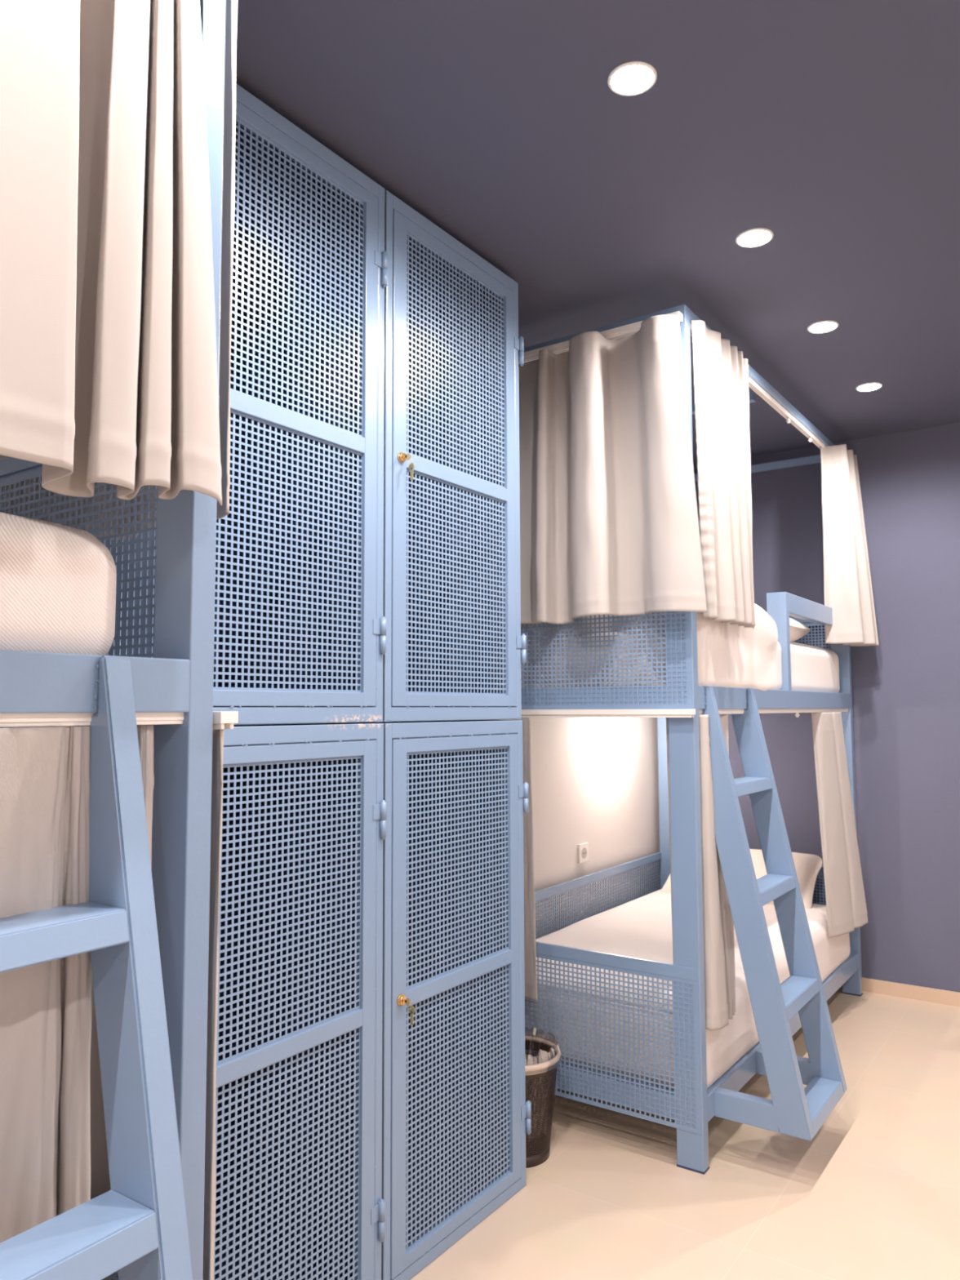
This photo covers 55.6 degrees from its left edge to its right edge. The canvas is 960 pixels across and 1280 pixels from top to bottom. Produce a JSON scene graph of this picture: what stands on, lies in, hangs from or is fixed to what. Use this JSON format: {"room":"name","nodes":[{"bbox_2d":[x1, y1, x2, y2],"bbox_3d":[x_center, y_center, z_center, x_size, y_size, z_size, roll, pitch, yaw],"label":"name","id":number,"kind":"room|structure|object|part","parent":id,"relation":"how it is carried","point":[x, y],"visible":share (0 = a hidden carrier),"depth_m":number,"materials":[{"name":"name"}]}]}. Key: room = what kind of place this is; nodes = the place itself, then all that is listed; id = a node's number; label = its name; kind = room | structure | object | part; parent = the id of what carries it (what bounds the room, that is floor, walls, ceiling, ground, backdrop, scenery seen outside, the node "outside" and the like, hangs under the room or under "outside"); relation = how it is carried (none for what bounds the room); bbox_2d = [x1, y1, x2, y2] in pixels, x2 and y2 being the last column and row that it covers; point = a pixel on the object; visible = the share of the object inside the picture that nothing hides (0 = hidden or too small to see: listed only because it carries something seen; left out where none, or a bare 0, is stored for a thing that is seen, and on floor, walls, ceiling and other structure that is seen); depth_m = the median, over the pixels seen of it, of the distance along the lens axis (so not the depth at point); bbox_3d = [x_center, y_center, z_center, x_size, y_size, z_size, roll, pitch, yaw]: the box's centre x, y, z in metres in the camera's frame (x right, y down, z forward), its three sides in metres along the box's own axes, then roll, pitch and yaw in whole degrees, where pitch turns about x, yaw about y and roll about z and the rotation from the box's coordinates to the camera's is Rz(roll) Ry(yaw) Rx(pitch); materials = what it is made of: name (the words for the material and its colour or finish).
{"room":"dormitory","nodes":[
{"label":"dormitory","id":0,"kind":"room"},
{"bbox_2d":[529,717,659,939],"bbox_3d":[-0.926,0.183,2.251,0.100,2.585,6.450,-3,-5,35],"label":"wall","id":1,"kind":"structure","parent":0,"point":[595,780],"depth_m":4.20,"materials":[{"name":"white paint"}]},
{"bbox_2d":[577,842,588,863],"bbox_3d":[0.465,0.958,4.094,0.012,0.084,0.084,-3,-5,35],"label":"power outlet","id":2,"kind":"object","parent":1,"relation":"attached to","point":[583,849],"visible":1,"depth_m":4.08,"materials":[{"name":"white plastic"}]},
{"bbox_2d":[581,847,586,858],"bbox_3d":[0.469,0.958,4.092,0.002,0.048,0.048,-3,-5,35],"label":"socket","id":3,"kind":"object","parent":2,"relation":"attached to","point":[584,850],"depth_m":4.09,"materials":[{"name":"white plastic"}]},
{"bbox_2d":[605,717,628,720],"bbox_3d":[0.657,0.363,4.340,0.105,0.047,0.060,-3,-5,35],"label":"reading lamp","id":4,"kind":"object","parent":1,"relation":"attached to","point":[617,718],"visible":0.28,"depth_m":4.31,"materials":[{"name":"white"}]},
{"bbox_3d":[0.662,0.368,4.336,0.093,0.036,0.060,-3,-5,35],"label":"lamp shade","id":5,"kind":"part","parent":4,"relation":"part of","materials":[{"name":"white"}]},
{"bbox_2d":[235,0,959,466],"bbox_3d":[0.484,-1.236,1.371,3.550,0.100,6.650,-3,-5,35],"label":"ceiling","id":6,"kind":"structure","parent":0,"point":[830,127],"depth_m":2.12,"materials":[{"name":"paint"}]},
{"bbox_2d":[607,61,657,96],"bbox_3d":[0.311,-1.145,1.861,0.100,0.006,0.100,-3,-5,35],"label":"recessed light","id":7,"kind":"object","parent":6,"relation":"in","point":[631,78],"visible":1,"depth_m":1.85,"materials":[{"name":"white"}]},
{"bbox_2d":[735,227,773,248],"bbox_3d":[0.751,-1.099,2.491,0.100,0.006,0.100,-3,-5,35],"label":"recessed light","id":8,"kind":"object","parent":6,"relation":"in","point":[757,237],"visible":1,"depth_m":2.48,"materials":[{"name":"white"}]},
{"bbox_2d":[807,320,838,333],"bbox_3d":[1.158,-1.056,3.075,0.100,0.006,0.100,-3,-5,35],"label":"recessed light","id":9,"kind":"object","parent":6,"relation":"in","point":[822,326],"visible":1,"depth_m":3.07,"materials":[{"name":"white"}]},
{"bbox_2d":[855,382,882,391],"bbox_3d":[1.561,-1.013,3.652,0.100,0.006,0.100,-3,-5,35],"label":"recessed light","id":10,"kind":"object","parent":6,"relation":"in","point":[867,387],"visible":1,"depth_m":3.64,"materials":[{"name":"white"}]},
{"bbox_2d":[409,986,959,1279],"bbox_3d":[0.496,1.441,1.167,3.550,0.100,6.650,-3,-5,35],"label":"floor","id":11,"kind":"structure","parent":0,"point":[874,1194],"depth_m":2.47,"materials":[{"name":"concrete"}]},
{"bbox_2d":[0,0,238,1279],"bbox_3d":[-1.196,0.097,0.645,1.236,2.515,1.994,-3,-5,35],"label":"bunk bed","id":12,"kind":"object","parent":11,"relation":"on","point":[145,931],"visible":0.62,"depth_m":1.09,"materials":[{"name":"blue paint"}]},
{"bbox_2d":[0,725,91,1243],"bbox_3d":[-0.625,0.562,0.845,0.069,0.953,0.636,-3,-5,35],"label":"curtain","id":13,"kind":"object","parent":12,"relation":"hanging from","point":[46,1007],"visible":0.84,"depth_m":1.03,"materials":[{"name":"grey fabric"}]},
{"bbox_2d":[0,511,116,655],"bbox_3d":[-1.323,-0.107,0.691,0.893,0.242,1.809,-3,-5,35],"label":"mattress","id":14,"kind":"object","parent":12,"relation":"on","point":[58,582],"visible":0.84,"depth_m":1.09,"materials":[{"name":"white fabric"}]},
{"bbox_3d":[-0.757,-0.084,1.528,0.954,0.408,0.002,-3,-5,35],"label":"panel","id":15,"kind":"part","parent":12,"relation":"part of","materials":[{"name":"blue paint"}]},
{"bbox_3d":[-0.937,0.005,0.451,0.040,0.070,1.879,-3,-5,35],"label":"bed rail","id":16,"kind":"part","parent":12,"relation":"part of","materials":[{"name":"blue metal"}]},
{"bbox_3d":[-0.752,1.099,1.437,0.954,0.421,0.002,-3,-5,35],"label":"panel","id":17,"kind":"part","parent":12,"relation":"part of","materials":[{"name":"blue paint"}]},
{"bbox_2d":[0,0,222,505],"bbox_3d":[-0.660,-0.654,0.757,0.114,0.930,1.151,-3,-5,35],"label":"curtain","id":18,"kind":"object","parent":12,"relation":"hanging from","point":[108,359],"visible":1,"depth_m":1.06,"materials":[{"name":"grey fabric"}]},
{"bbox_2d":[0,0,237,539],"bbox_3d":[-0.692,-0.609,1.588,0.834,0.893,0.057,-3,-5,35],"label":"curtain","id":19,"kind":"object","parent":12,"relation":"hanging from","point":[231,9],"visible":0.15,"depth_m":1.36,"materials":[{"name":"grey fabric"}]},
{"bbox_2d":[138,724,154,870],"bbox_3d":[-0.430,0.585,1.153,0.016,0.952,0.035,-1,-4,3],"label":"curtain","id":20,"kind":"object","parent":12,"relation":"hanging from","point":[145,745],"visible":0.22,"depth_m":1.18,"materials":[{"name":"grey fabric"}]},
{"bbox_2d":[89,728,224,1279],"bbox_3d":[-0.493,0.605,1.363,0.382,0.946,0.052,-4,-6,37],"label":"curtain","id":21,"kind":"object","parent":12,"relation":"hanging from","point":[100,1170],"visible":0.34,"depth_m":1.27,"materials":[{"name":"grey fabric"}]},
{"bbox_3d":[-0.406,0.137,1.241,0.080,2.511,0.040,-3,-5,35],"label":"post","id":22,"kind":"part","parent":12,"relation":"part of","materials":[{"name":"blue paint"}]},
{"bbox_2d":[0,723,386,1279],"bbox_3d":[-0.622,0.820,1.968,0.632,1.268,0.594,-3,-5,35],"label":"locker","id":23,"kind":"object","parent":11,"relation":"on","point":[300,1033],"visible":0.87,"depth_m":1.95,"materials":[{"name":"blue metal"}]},
{"bbox_2d":[99,83,387,724],"bbox_3d":[-0.627,-0.456,2.070,0.626,1.284,0.594,-3,-5,35],"label":"locker","id":24,"kind":"object","parent":23,"relation":"on","point":[300,621],"visible":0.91,"depth_m":2.04,"materials":[{"name":"blue metal"}]},
{"bbox_3d":[-0.399,-0.169,1.895,0.002,0.557,0.457,-3,-5,35],"label":"perforated panel","id":25,"kind":"part","parent":24,"relation":"part of","materials":[{"name":"blue paint"}]},
{"bbox_3d":[-0.405,-0.468,1.916,0.024,1.212,0.541,-3,-5,35],"label":"door","id":26,"kind":"part","parent":24,"relation":"part of","materials":[{"name":"blue paint"}]},
{"bbox_3d":[-0.402,-0.761,1.940,0.002,0.573,0.457,-3,-5,35],"label":"perforated panel","id":27,"kind":"part","parent":24,"relation":"part of","materials":[{"name":"blue paint"}]},
{"bbox_3d":[-0.391,1.104,1.791,0.002,0.556,0.457,-3,-5,35],"label":"perforated panel","id":28,"kind":"part","parent":23,"relation":"part of","materials":[{"name":"blue paint"}]},
{"bbox_3d":[-0.394,0.520,1.835,0.002,0.559,0.457,-3,-5,35],"label":"perforated panel","id":29,"kind":"part","parent":23,"relation":"part of","materials":[{"name":"blue paint"}]},
{"bbox_3d":[-0.397,0.810,1.812,0.024,1.198,0.541,-3,-5,35],"label":"door","id":30,"kind":"part","parent":23,"relation":"part of","materials":[{"name":"blue paint"}]},
{"bbox_2d":[337,720,531,1279],"bbox_3d":[-0.276,0.856,2.463,0.632,1.268,0.606,-3,-5,35],"label":"locker","id":31,"kind":"object","parent":11,"relation":"on","point":[456,1115],"visible":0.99,"depth_m":2.32,"materials":[{"name":"blue metal"}]},
{"bbox_2d":[382,190,526,721],"bbox_3d":[-0.281,-0.419,2.566,0.626,1.284,0.606,-3,-5,35],"label":"locker","id":32,"kind":"object","parent":31,"relation":"on","point":[455,642],"visible":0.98,"depth_m":2.42,"materials":[{"name":"blue metal"}]},
{"bbox_3d":[-0.059,-0.725,2.431,0.002,0.573,0.457,-3,-5,35],"label":"perforated panel","id":33,"kind":"part","parent":32,"relation":"part of","materials":[{"name":"blue paint"}]},
{"bbox_3d":[-0.056,-0.133,2.386,0.002,0.557,0.457,-3,-5,35],"label":"perforated panel","id":34,"kind":"part","parent":32,"relation":"part of","materials":[{"name":"blue paint"}]},
{"bbox_3d":[-0.054,0.846,2.303,0.024,1.198,0.541,-3,-5,35],"label":"door","id":35,"kind":"part","parent":31,"relation":"part of","materials":[{"name":"blue paint"}]},
{"bbox_3d":[-0.051,0.556,2.327,0.002,0.559,0.457,-3,-5,35],"label":"perforated panel","id":36,"kind":"part","parent":31,"relation":"part of","materials":[{"name":"blue paint"}]},
{"bbox_3d":[-0.048,1.141,2.282,0.002,0.556,0.457,-3,-5,35],"label":"perforated panel","id":37,"kind":"part","parent":31,"relation":"part of","materials":[{"name":"blue paint"}]},
{"bbox_2d":[524,1035,560,1168],"bbox_3d":[0.110,1.345,2.691,0.264,0.328,0.263,-3,-5,35],"label":"waste bin","id":38,"kind":"object","parent":11,"relation":"on","point":[537,1143],"visible":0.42,"depth_m":2.62,"materials":[{"name":"black metal"}]},
{"bbox_2d":[518,304,862,1174],"bbox_3d":[0.885,0.316,3.628,1.236,2.515,1.994,-3,-5,35],"label":"bunk bed","id":39,"kind":"object","parent":11,"relation":"on","point":[780,1011],"visible":0.45,"depth_m":2.75,"materials":[{"name":"blue paint"}]},
{"bbox_2d":[497,717,537,1000],"bbox_3d":[0.018,0.697,2.980,0.375,0.884,0.039,-3,-5,35],"label":"curtain","id":40,"kind":"object","parent":39,"relation":"hanging from","point":[530,946],"visible":0.11,"depth_m":2.89,"materials":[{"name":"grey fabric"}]},
{"bbox_3d":[0.232,-0.971,3.026,0.806,0.034,0.034,-3,-5,35],"label":"rail","id":41,"kind":"part","parent":39,"relation":"part of","materials":[{"name":"blue metal"}]},
{"bbox_3d":[0.238,0.191,2.940,0.806,0.070,0.039,-3,-5,35],"label":"rail","id":42,"kind":"part","parent":39,"relation":"part of","materials":[{"name":"blue metal"}]},
{"bbox_3d":[0.392,1.210,3.927,0.002,0.270,1.935,-3,-5,35],"label":"wall panel","id":43,"kind":"part","parent":39,"relation":"part of","materials":[{"name":"blue paint"}]},
{"bbox_3d":[0.243,1.360,2.850,0.806,0.070,0.039,-3,-5,35],"label":"rail","id":44,"kind":"part","parent":39,"relation":"part of","materials":[{"name":"blue metal"}]},
{"bbox_3d":[0.225,0.020,2.935,0.954,0.408,0.002,-3,-5,35],"label":"panel","id":45,"kind":"part","parent":39,"relation":"part of","materials":[{"name":"blue paint"}]},
{"bbox_2d":[518,314,706,624],"bbox_3d":[0.233,-0.493,2.869,0.966,0.880,0.130,-3,-5,35],"label":"curtain","id":46,"kind":"object","parent":39,"relation":"hanging from","point":[609,522],"visible":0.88,"depth_m":2.76,"materials":[{"name":"grey fabric"}]},
{"bbox_3d":[0.230,1.203,2.845,0.954,0.421,0.002,-3,-5,35],"label":"panel","id":47,"kind":"part","parent":39,"relation":"part of","materials":[{"name":"blue paint"}]},
{"bbox_3d":[0.970,0.400,4.753,0.080,2.511,0.040,-3,-5,35],"label":"post","id":48,"kind":"part","parent":39,"relation":"part of","materials":[{"name":"blue metal"}]},
{"bbox_2d":[520,630,839,693],"bbox_3d":[0.782,0.112,3.713,0.897,0.252,1.822,-3,-5,35],"label":"mattress","id":49,"kind":"object","parent":39,"relation":"on","point":[813,668],"visible":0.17,"depth_m":3.45,"materials":[{"name":"white fabric"}]},
{"bbox_2d":[520,603,777,690],"bbox_3d":[0.559,0.012,3.265,0.836,0.426,0.850,-3,-5,35],"label":"duvet","id":50,"kind":"object","parent":49,"relation":"on","point":[729,655],"visible":0.31,"depth_m":2.92,"materials":[{"name":"white fabric"}]},
{"bbox_2d":[789,617,809,641],"bbox_3d":[1.174,-0.044,4.298,0.655,0.166,0.457,-3,-5,35],"label":"pillow","id":51,"kind":"object","parent":49,"relation":"on","point":[797,630],"visible":0.17,"depth_m":4.17,"materials":[{"name":"beige fabric"}]},
{"bbox_3d":[0.600,0.243,2.683,0.080,2.511,0.040,-3,-5,35],"label":"post","id":52,"kind":"part","parent":39,"relation":"part of","materials":[{"name":"blue metal"}]},
{"bbox_2d":[524,888,850,1088],"bbox_3d":[0.786,1.276,3.606,0.912,0.259,1.793,-3,-5,35],"label":"mattress","id":53,"kind":"object","parent":39,"relation":"on","point":[641,927],"visible":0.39,"depth_m":3.11,"materials":[{"name":"white fabric"}]},
{"bbox_2d":[661,848,822,908],"bbox_3d":[1.234,1.128,4.321,0.709,0.258,0.292,-3,-5,35],"label":"pillow","id":54,"kind":"object","parent":53,"relation":"on","point":[807,866],"visible":0.3,"depth_m":4.19,"materials":[{"name":"beige fabric"}]},
{"bbox_2d":[666,714,735,1030],"bbox_3d":[0.719,0.678,2.756,0.281,0.902,0.134,3,-5,-35],"label":"curtain","id":55,"kind":"object","parent":39,"relation":"hanging from","point":[718,925],"visible":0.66,"depth_m":2.66,"materials":[{"name":"grey fabric"}]},
{"bbox_2d":[691,320,755,628],"bbox_3d":[0.795,-0.506,2.881,0.069,0.911,0.435,-4,-5,37],"label":"curtain","id":56,"kind":"object","parent":39,"relation":"hanging from","point":[721,371],"visible":0.98,"depth_m":2.82,"materials":[{"name":"grey fabric"}]},
{"bbox_3d":[0.727,-0.919,3.737,0.806,0.034,0.034,-3,-5,35],"label":"rail","id":57,"kind":"part","parent":39,"relation":"part of","materials":[{"name":"blue metal"}]},
{"bbox_3d":[1.328,-0.855,4.598,0.806,0.034,0.034,-3,-5,35],"label":"rail","id":58,"kind":"part","parent":39,"relation":"part of","materials":[{"name":"metal"}]},
{"bbox_3d":[1.161,-0.935,3.548,0.034,0.034,1.879,-3,-5,35],"label":"rail","id":59,"kind":"part","parent":39,"relation":"part of","materials":[{"name":"blue metal"}]},
{"bbox_3d":[1.163,0.227,3.461,0.040,0.070,1.879,-3,-5,35],"label":"bed rail","id":60,"kind":"part","parent":39,"relation":"part of","materials":[{"name":"blue metal"}]},
{"bbox_3d":[1.168,1.396,3.372,0.040,0.070,1.879,-3,-5,35],"label":"bed rail","id":61,"kind":"part","parent":39,"relation":"part of","materials":[{"name":"blue metal"}]},
{"bbox_3d":[1.408,0.035,3.861,0.075,0.376,0.966,-3,-5,35],"label":"guard rail","id":62,"kind":"part","parent":39,"relation":"part of","materials":[{"name":"blue paint"}]},
{"bbox_3d":[1.343,0.138,4.538,0.954,0.408,0.002,-3,-5,35],"label":"panel","id":63,"kind":"part","parent":39,"relation":"part of","materials":[{"name":"blue paint"}]},
{"bbox_3d":[1.348,1.321,4.447,0.954,0.421,0.002,-3,-5,35],"label":"panel","id":64,"kind":"part","parent":39,"relation":"part of","materials":[{"name":"blue paint"}]},
{"bbox_2d":[811,711,868,937],"bbox_3d":[1.563,0.774,3.928,0.112,0.922,0.450,-3,-5,35],"label":"curtain","id":65,"kind":"object","parent":39,"relation":"hanging from","point":[846,903],"visible":1,"depth_m":3.83,"materials":[{"name":"grey fabric"}]},
{"bbox_3d":[1.694,0.358,4.251,0.080,2.511,0.040,-3,-5,35],"label":"post","id":66,"kind":"part","parent":39,"relation":"part of","materials":[{"name":"blue metal"}]},
{"bbox_2d":[820,444,879,646],"bbox_3d":[1.669,-0.426,4.097,0.143,0.895,0.303,-4,-6,42],"label":"curtain","id":67,"kind":"object","parent":39,"relation":"hanging from","point":[847,583],"visible":1,"depth_m":4.05,"materials":[{"name":"grey fabric"}]},
{"bbox_2d":[693,422,959,992],"bbox_3d":[2.361,0.300,3.950,3.550,2.585,0.100,-3,-5,35],"label":"wall","id":68,"kind":"structure","parent":0,"point":[905,688],"depth_m":4.20,"materials":[{"name":"paint"}]},
{"bbox_2d":[840,977,959,1006],"bbox_3d":[2.334,1.556,3.808,3.350,0.058,0.012,-3,-5,35],"label":"baseboard","id":69,"kind":"structure","parent":68,"relation":"attached to","point":[887,988],"depth_m":4.08,"materials":[{"name":"tile"}]}
]}

